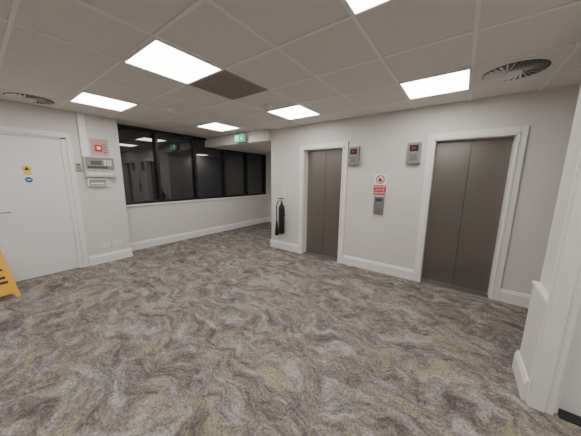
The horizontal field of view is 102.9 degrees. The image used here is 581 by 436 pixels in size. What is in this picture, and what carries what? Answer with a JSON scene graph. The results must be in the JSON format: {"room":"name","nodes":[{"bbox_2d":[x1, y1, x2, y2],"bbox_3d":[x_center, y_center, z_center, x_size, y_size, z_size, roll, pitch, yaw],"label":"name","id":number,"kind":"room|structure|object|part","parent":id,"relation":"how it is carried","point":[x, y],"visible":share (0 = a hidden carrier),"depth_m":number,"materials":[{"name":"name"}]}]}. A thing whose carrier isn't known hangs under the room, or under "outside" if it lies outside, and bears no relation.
{"room":"lobby","nodes":[
{"label":"lobby","id":0,"kind":"room"},
{"bbox_2d":[0,99,130,265],"bbox_3d":[-3.533,-0.392,3.599,0.150,2.461,1.590,8,12,36],"label":"wall","id":1,"kind":"structure","parent":0,"point":[103,208],"depth_m":3.84,"materials":[{"name":"paint"}]},
{"bbox_2d":[75,163,81,169],"bbox_3d":[-3.333,-0.807,3.639,0.033,0.110,0.070,8,12,36],"label":"keypad","id":2,"kind":"object","parent":1,"relation":"attached to","point":[77,165],"visible":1,"depth_m":3.63,"materials":[{"name":"grey plastic"}]},
{"bbox_2d":[75,112,88,155],"bbox_3d":[-3.260,-1.302,3.628,0.055,0.651,0.090,8,12,36],"label":"cable trunking","id":3,"kind":"object","parent":1,"relation":"attached to","point":[80,121],"visible":0.94,"depth_m":3.61,"materials":[{"name":"white plastic"}]},
{"bbox_2d":[86,178,107,185],"bbox_3d":[-3.203,-0.600,3.841,0.054,0.135,0.260,8,12,36],"label":"box","id":4,"kind":"object","parent":1,"relation":"attached to","point":[90,181],"visible":1,"depth_m":3.82,"materials":[{"name":"white plastic"}]},
{"bbox_2d":[82,156,115,176],"bbox_3d":[-3.152,-0.842,3.825,0.101,0.320,0.400,8,12,36],"label":"panel","id":5,"kind":"object","parent":1,"relation":"attached to","point":[92,166],"visible":1,"depth_m":3.78,"materials":[{"name":"grey plastic"}]},
{"bbox_3d":[-3.152,-0.842,3.825,0.101,0.320,0.400,8,12,36],"label":"alarm panel","id":6,"kind":"part","parent":5,"relation":"part of","materials":[{"name":"grey plastic"}]},
{"bbox_2d":[89,137,109,156],"bbox_3d":[-3.150,-1.167,3.827,0.032,0.280,0.250,8,12,36],"label":"notice","id":7,"kind":"object","parent":1,"relation":"attached to","point":[98,147],"depth_m":3.82,"materials":[{"name":"paper"}]},
{"bbox_2d":[99,242,109,247],"bbox_3d":[-3.233,0.470,4.034,0.016,0.086,0.146,8,12,36],"label":"double socket","id":8,"kind":"object","parent":1,"relation":"attached to","point":[106,244],"visible":1,"depth_m":4.03,"materials":[{"name":"white plastic"}]},
{"bbox_2d":[89,248,132,265],"bbox_3d":[-3.186,0.687,4.135,0.022,0.160,0.630,8,12,36],"label":"baseboard","id":9,"kind":"structure","parent":1,"relation":"attached to","point":[116,255],"depth_m":4.11,"materials":[{"name":"white paint"}]},
{"bbox_2d":[111,240,121,245],"bbox_3d":[-3.130,0.447,4.173,0.016,0.086,0.146,8,12,36],"label":"double socket","id":10,"kind":"object","parent":1,"relation":"attached to","point":[117,242],"visible":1,"depth_m":4.17,"materials":[{"name":"white plastic"}]},
{"bbox_2d":[126,196,267,242],"bbox_3d":[-2.141,-0.055,6.309,0.250,0.900,4.280,8,12,36],"label":"wall","id":11,"kind":"structure","parent":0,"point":[147,222],"depth_m":5.64,"materials":[{"name":"white paint"}]},
{"bbox_2d":[117,124,267,204],"bbox_3d":[-2.084,-1.272,6.047,0.120,1.520,4.310,8,12,36],"label":"window","id":12,"kind":"structure","parent":11,"relation":"in","point":[158,166],"depth_m":5.45,"materials":[{"name":"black glass"}]},
{"bbox_2d":[126,194,267,206],"bbox_3d":[-2.124,-0.514,6.221,0.280,0.035,4.280,8,12,36],"label":"window sill","id":13,"kind":"structure","parent":11,"relation":"attached to","point":[132,205],"depth_m":5.55,"materials":[{"name":"white paint"}]},
{"bbox_2d":[130,217,267,250],"bbox_3d":[-2.036,0.325,6.294,0.022,0.160,4.280,8,12,36],"label":"baseboard","id":14,"kind":"structure","parent":11,"relation":"attached to","point":[178,237],"depth_m":5.71,"materials":[{"name":"white wood"}]},
{"bbox_2d":[205,129,270,154],"bbox_3d":[-0.738,-1.947,6.222,2.350,0.219,2.260,8,12,36],"label":"bulkhead","id":15,"kind":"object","parent":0,"point":[259,141],"depth_m":5.44,"materials":[{"name":"white paint"}]},
{"bbox_2d":[268,155,270,216],"bbox_3d":[0.009,-0.997,7.308,2.500,2.461,0.100,8,12,36],"label":"wall","id":16,"kind":"structure","parent":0,"point":[269,156],"depth_m":7.76,"materials":[{"name":"white paint"}]},
{"bbox_2d":[271,125,303,244],"bbox_3d":[0.006,-0.562,4.805,0.800,2.461,0.300,8,12,36],"label":"wall","id":17,"kind":"structure","parent":0,"point":[286,142],"depth_m":4.66,"materials":[{"name":"white paint"}]},
{"bbox_2d":[275,188,285,234],"bbox_3d":[-0.222,-0.126,4.738,0.217,0.980,0.190,8,12,36],"label":"fire extinguisher","id":18,"kind":"object","parent":17,"relation":"attached to","point":[282,207],"visible":1,"depth_m":4.71,"materials":[{"name":"black metal"}]},
{"bbox_2d":[270,239,297,252],"bbox_3d":[-0.142,0.587,4.903,0.740,0.160,0.022,8,12,36],"label":"baseboard","id":19,"kind":"structure","parent":17,"relation":"attached to","point":[273,243],"depth_m":4.88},
{"bbox_2d":[0,222,580,435],"bbox_3d":[-0.387,1.189,2.182,8.300,0.100,9.300,8,12,36],"label":"floor","id":20,"kind":"structure","parent":0,"point":[229,332],"depth_m":2.04,"materials":[{"name":"carpet"}]},
{"bbox_2d":[0,246,20,296],"bbox_3d":[-3.641,0.667,2.817,0.485,0.631,0.290,5,11,26],"label":"sign","id":21,"kind":"object","parent":20,"relation":"on","point":[8,285],"visible":1,"depth_m":2.84,"materials":[{"name":"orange plastic"}]},
{"bbox_2d":[0,0,580,137],"bbox_3d":[-0.248,-1.316,1.664,8.576,0.106,9.300,8,12,36],"label":"ceiling","id":22,"kind":"structure","parent":0,"point":[324,59],"depth_m":1.76,"materials":[{"name":"tile"}]},
{"bbox_2d":[0,87,65,107],"bbox_3d":[-3.302,-1.511,2.939,0.570,0.025,0.570,8,12,36],"label":"ceiling vent","id":23,"kind":"object","parent":22,"relation":"in","point":[5,93],"visible":1,"depth_m":2.90,"materials":[{"name":"metal"}]},
{"bbox_2d":[69,91,138,111],"bbox_3d":[-2.463,-1.529,3.066,0.592,0.014,0.592,8,12,36],"label":"ceiling light panel","id":24,"kind":"object","parent":22,"relation":"in","point":[82,97],"depth_m":3.03,"materials":[{"name":"white plastic"}]},
{"bbox_2d":[122,37,223,84],"bbox_3d":[-1.012,-1.331,2.020,0.592,0.014,0.592,8,12,36],"label":"ceiling light panel","id":25,"kind":"object","parent":22,"relation":"in","point":[157,56],"depth_m":1.97,"materials":[{"name":"white plastic"}]},
{"bbox_2d":[196,122,239,131],"bbox_3d":[-1.398,-1.766,4.498,0.592,0.014,0.592,8,12,36],"label":"ceiling light panel","id":26,"kind":"object","parent":22,"relation":"in","point":[216,126],"depth_m":4.46,"materials":[{"name":"white plastic"}]},
{"bbox_2d":[189,70,267,99],"bbox_3d":[-0.657,-1.411,2.497,0.592,0.012,0.592,8,12,36],"label":"tile","id":27,"kind":"object","parent":22,"relation":"in","point":[226,84],"visible":0.99,"depth_m":2.46,"materials":[{"name":"brown"}]},
{"bbox_2d":[234,131,245,142],"bbox_3d":[-1.096,-1.746,4.996,0.320,0.204,0.048,8,12,36],"label":"exit sign","id":28,"kind":"object","parent":22,"relation":"hanging from","point":[239,137],"visible":1,"depth_m":4.96,"materials":[{"name":"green plastic"}]},
{"bbox_2d":[264,104,271,108],"bbox_3d":[-0.301,-1.499,3.118,0.104,0.045,0.104,8,12,36],"label":"smoke detector","id":29,"kind":"object","parent":22,"relation":"attached to","point":[267,106],"visible":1,"depth_m":3.09,"materials":[{"name":"white plastic"}]},
{"bbox_2d":[266,104,320,119],"bbox_3d":[0.053,-1.568,3.452,0.592,0.014,0.592,8,12,36],"label":"ceiling light panel","id":30,"kind":"object","parent":22,"relation":"in","point":[297,111],"depth_m":3.43,"materials":[{"name":"white plastic"}]},
{"bbox_2d":[342,0,393,16],"bbox_3d":[0.440,-1.134,0.974,0.592,0.014,0.592,8,12,36],"label":"ceiling light panel","id":31,"kind":"object","parent":22,"relation":"in","point":[356,7],"depth_m":1.29,"materials":[{"name":"white plastic"}]},
{"bbox_2d":[398,67,471,99],"bbox_3d":[1.504,-1.371,2.406,0.592,0.014,0.592,8,12,36],"label":"ceiling light panel","id":32,"kind":"object","parent":22,"relation":"in","point":[459,80],"depth_m":2.37,"materials":[{"name":"white plastic"}]},
{"bbox_2d":[473,46,574,87],"bbox_3d":[1.988,-1.299,2.058,0.570,0.025,0.570,8,12,36],"label":"ceiling vent","id":33,"kind":"object","parent":22,"relation":"in","point":[546,63],"visible":1,"depth_m":2.00,"materials":[{"name":"metal"}]},
{"bbox_2d":[304,84,580,294],"bbox_3d":[2.001,-0.290,3.366,4.150,2.461,0.300,8,12,36],"label":"wall","id":34,"kind":"structure","parent":0,"point":[390,238],"depth_m":3.10,"materials":[{"name":"paint"}]},
{"bbox_2d":[298,141,348,262],"bbox_3d":[0.610,-0.287,4.319,0.956,2.098,0.230,8,12,36],"label":"elevator door","id":35,"kind":"structure","parent":34,"relation":"in","point":[323,167],"depth_m":4.36,"materials":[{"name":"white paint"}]},
{"bbox_2d":[348,146,359,164],"bbox_3d":[1.026,-1.001,3.746,0.170,0.290,0.062,8,12,36],"label":"indicator","id":36,"kind":"object","parent":34,"relation":"attached to","point":[354,152],"visible":1,"depth_m":3.72,"materials":[{"name":"silver metal"}]},
{"bbox_2d":[342,255,413,279],"bbox_3d":[1.386,0.795,3.801,1.130,0.160,0.022,8,12,36],"label":"baseboard","id":37,"kind":"structure","parent":34,"relation":"attached to","point":[401,272],"depth_m":3.75,"materials":[{"name":"white paint"}]},
{"bbox_2d":[373,196,383,214],"bbox_3d":[1.381,-0.193,3.634,0.150,0.285,0.033,8,12,36],"label":"panel","id":38,"kind":"object","parent":34,"relation":"attached to","point":[378,207],"visible":1,"depth_m":3.63,"materials":[{"name":"silver metal"}]},
{"bbox_2d":[373,174,387,195],"bbox_3d":[1.386,-0.513,3.590,0.200,0.320,0.014,8,12,36],"label":"notice sign","id":39,"kind":"object","parent":34,"relation":"attached to","point":[380,180],"visible":1,"depth_m":3.58,"materials":[{"name":"white plastic"}]},
{"bbox_2d":[406,142,421,163],"bbox_3d":[1.728,-0.905,3.241,0.170,0.290,0.062,8,12,36],"label":"indicator","id":40,"kind":"object","parent":34,"relation":"attached to","point":[414,149],"visible":1,"depth_m":3.22,"materials":[{"name":"silver metal"}]},
{"bbox_2d":[413,125,528,300],"bbox_3d":[2.300,-0.057,3.102,0.966,2.098,0.230,8,12,36],"label":"elevator door","id":41,"kind":"structure","parent":34,"relation":"in","point":[472,177],"depth_m":3.09,"materials":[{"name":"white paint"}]},
{"bbox_2d":[498,289,530,307],"bbox_3d":[3.075,1.025,2.584,1.120,0.160,0.022,8,12,36],"label":"baseboard","id":42,"kind":"structure","parent":34,"relation":"attached to","point":[507,296],"depth_m":2.82,"materials":[{"name":"white paint"}]},
{"bbox_2d":[520,86,580,395],"bbox_3d":[1.782,0.034,1.484,0.125,2.461,0.340,8,12,36],"label":"wall","id":43,"kind":"structure","parent":0,"point":[574,145],"depth_m":1.56,"materials":[{"name":"paint"}]},
{"bbox_2d":[512,350,528,400],"bbox_3d":[1.716,1.158,1.732,0.022,0.160,0.360,8,12,36],"label":"baseboard","id":44,"kind":"structure","parent":43,"relation":"attached to","point":[522,380],"depth_m":1.69,"materials":[{"name":"white paint"}]},
{"bbox_2d":[532,281,547,302],"bbox_3d":[1.734,0.506,1.597,0.041,0.022,0.350,8,12,36],"label":"cap","id":45,"kind":"object","parent":43,"relation":"on","point":[543,293],"visible":0.79,"depth_m":1.59,"materials":[{"name":"white paint"}]},
{"bbox_3d":[2.973,0.212,0.534,0.980,2.461,0.190,8,12,36],"label":"wall","id":46,"kind":"structure","parent":0,"visible":0},
{"bbox_2d":[525,147,580,426],"bbox_3d":[2.138,0.113,1.082,1.185,2.451,0.180,8,12,36],"label":"door frame","id":47,"kind":"structure","parent":46,"relation":"in","point":[555,379],"depth_m":1.44,"materials":[{"name":"white paint"}]},
{"bbox_3d":[-4.958,-0.074,1.681,0.150,2.461,3.230,8,12,36],"label":"wall","id":48,"kind":"structure","parent":0,"visible":0},
{"bbox_2d":[0,125,88,281],"bbox_3d":[-3.717,-0.178,3.337,0.204,2.125,1.020,8,12,36],"label":"door","id":49,"kind":"structure","parent":48,"relation":"in","point":[42,233],"depth_m":3.37,"materials":[{"name":"white paint"}]}
]}

